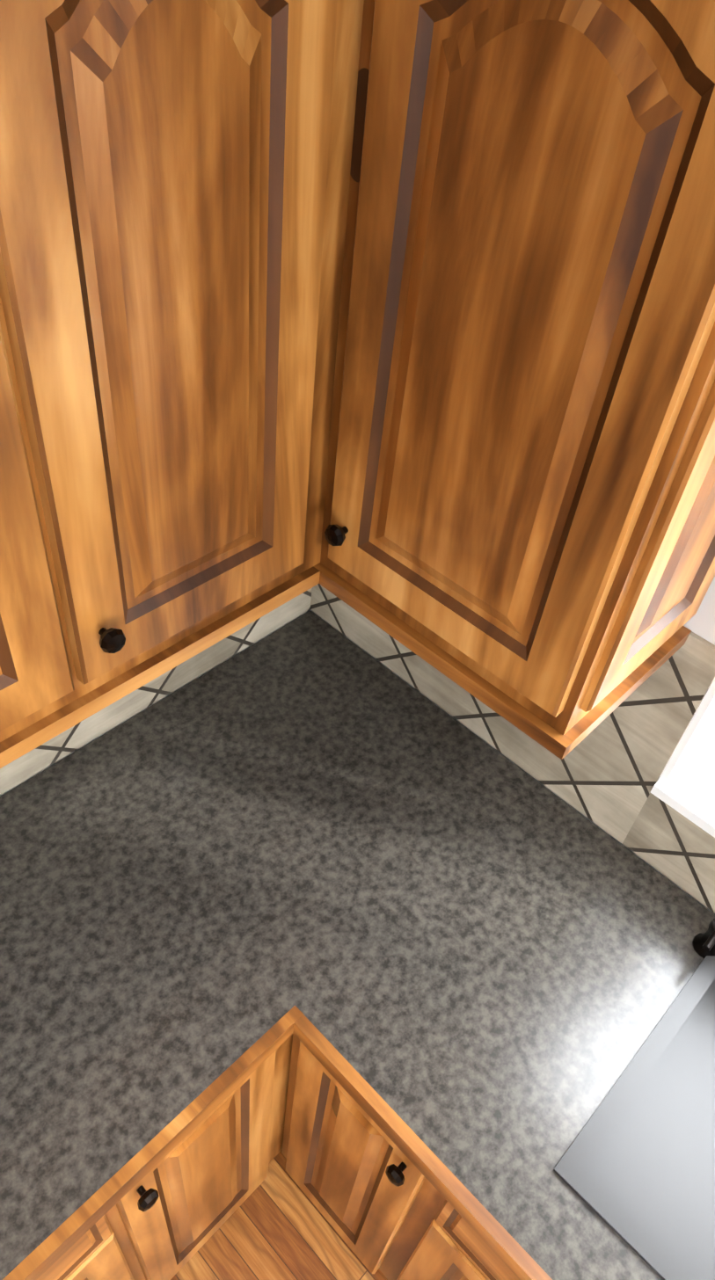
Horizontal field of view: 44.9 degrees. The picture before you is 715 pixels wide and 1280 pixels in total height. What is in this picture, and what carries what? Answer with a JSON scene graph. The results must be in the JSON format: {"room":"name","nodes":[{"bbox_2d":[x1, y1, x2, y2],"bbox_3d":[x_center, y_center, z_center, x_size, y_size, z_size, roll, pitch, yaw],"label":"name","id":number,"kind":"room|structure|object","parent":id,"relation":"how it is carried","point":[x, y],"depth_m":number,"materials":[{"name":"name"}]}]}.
{"room":"kitchen","nodes":[
{"label":"kitchen","id":0,"kind":"room"},
{"bbox_2d":[0,610,310,796],"bbox_3d":[-1.394,0.407,0.598,0.120,2.740,4.906,37,51,27],"label":"wall","id":1,"kind":"structure","parent":0,"point":[151,705],"depth_m":1.69,"materials":[{"name":"grey paint"}]},
{"bbox_2d":[0,123,101,768],"bbox_3d":[-0.656,-0.152,0.600,0.326,0.928,0.731,37,51,27],"label":"upper cabinet","id":2,"kind":"object","parent":1,"relation":"attached to","point":[49,680],"depth_m":0.86,"materials":[{"name":"brown wood"}]},
{"bbox_2d":[0,587,312,795],"bbox_3d":[-1.082,0.411,0.950,0.008,0.480,2.868,37,51,27],"label":"backsplash","id":3,"kind":"structure","parent":1,"relation":"attached to","point":[15,773],"depth_m":1.65,"materials":[{"name":"tile"}]},
{"bbox_2d":[0,0,365,709],"bbox_3d":[-0.260,-0.411,0.918,0.326,0.928,0.410,37,51,27],"label":"upper cabinet","id":4,"kind":"object","parent":1,"relation":"attached to","point":[181,170],"depth_m":0.82,"materials":[{"name":"brown wood"}]},
{"bbox_2d":[170,1150,387,1279],"bbox_3d":[0.534,2.942,0.262,5.880,0.060,4.906,37,51,27],"label":"floor","id":5,"kind":"structure","parent":0,"point":[276,1225],"depth_m":1.83,"materials":[{"name":"brown wood"}]},
{"bbox_2d":[36,1195,152,1279],"bbox_3d":[-0.773,0.995,1.421,0.616,0.870,0.540,37,51,27],"label":"base cabinet","id":6,"kind":"object","parent":5,"relation":"on","point":[112,1249],"depth_m":1.26,"materials":[{"name":"brown wood"}]},
{"bbox_2d":[0,772,282,1279],"bbox_3d":[-0.625,0.605,1.185,0.635,0.040,0.840,37,51,27],"label":"countertop","id":7,"kind":"structure","parent":6,"relation":"on","point":[120,1036],"depth_m":1.24,"materials":[{"name":"stone"}]},
{"bbox_2d":[124,1033,292,1279],"bbox_3d":[-0.482,0.804,1.654,0.616,0.870,0.299,37,51,27],"label":"base cabinet","id":8,"kind":"object","parent":5,"relation":"on","point":[170,1212],"depth_m":1.46,"materials":[{"name":"brown wood"}]},
{"bbox_2d":[279,1040,292,1151],"bbox_3d":[-0.149,0.587,1.921,0.616,0.870,0.657,37,51,27],"label":"base cabinet","id":9,"kind":"object","parent":5,"relation":"on","point":[284,1112],"depth_m":1.59,"materials":[{"name":"brown wood"}]},
{"bbox_2d":[281,1033,425,1273],"bbox_3d":[0.177,0.820,1.724,0.310,0.870,0.616,37,51,27],"label":"base cabinet","id":10,"kind":"object","parent":5,"relation":"on","point":[379,1201],"depth_m":1.48,"materials":[{"name":"brown wood"}]},
{"bbox_2d":[372,1178,518,1279],"bbox_3d":[0.664,1.184,1.414,1.054,0.870,0.616,37,51,27],"label":"base cabinet","id":11,"kind":"object","parent":5,"relation":"on","point":[432,1241],"depth_m":1.33,"materials":[{"name":"brown wood"}]},
{"bbox_2d":[40,610,714,1279],"bbox_3d":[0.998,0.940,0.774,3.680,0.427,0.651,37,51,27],"label":"countertop","id":12,"kind":"structure","parent":11,"relation":"on","point":[471,971],"depth_m":1.39,"materials":[{"name":"stone"}]},
{"bbox_2d":[552,938,714,1279],"bbox_3d":[0.723,0.838,1.114,0.834,0.043,0.474,37,51,27],"label":"stove","id":13,"kind":"object","parent":12,"relation":"in","point":[637,1161],"depth_m":1.21,"materials":[{"name":"grey metal"}]},
{"bbox_2d":[691,916,714,1228],"bbox_3d":[0.686,0.521,1.135,0.484,0.387,0.234,37,51,27],"label":"faucet","id":14,"kind":"object","parent":12,"relation":"on","point":[702,930],"depth_m":1.39,"materials":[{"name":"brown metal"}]},
{"bbox_2d":[310,575,714,914],"bbox_3d":[2.066,1.024,0.415,5.640,2.740,0.362,37,51,27],"label":"wall","id":15,"kind":"structure","parent":0,"point":[684,785],"depth_m":1.41,"materials":[{"name":"grey paint"}]},
{"bbox_2d":[310,583,714,913],"bbox_3d":[1.287,0.782,0.879,3.832,0.480,0.008,37,51,27],"label":"backsplash","id":16,"kind":"structure","parent":15,"relation":"attached to","point":[605,774],"depth_m":1.48,"materials":[{"name":"tile"}]},
{"bbox_2d":[320,0,714,759],"bbox_3d":[0.254,-0.366,0.938,0.419,0.928,0.327,37,51,27],"label":"upper cabinet","id":17,"kind":"object","parent":15,"relation":"attached to","point":[394,318],"depth_m":0.84,"materials":[{"name":"brown wood"}]}
]}

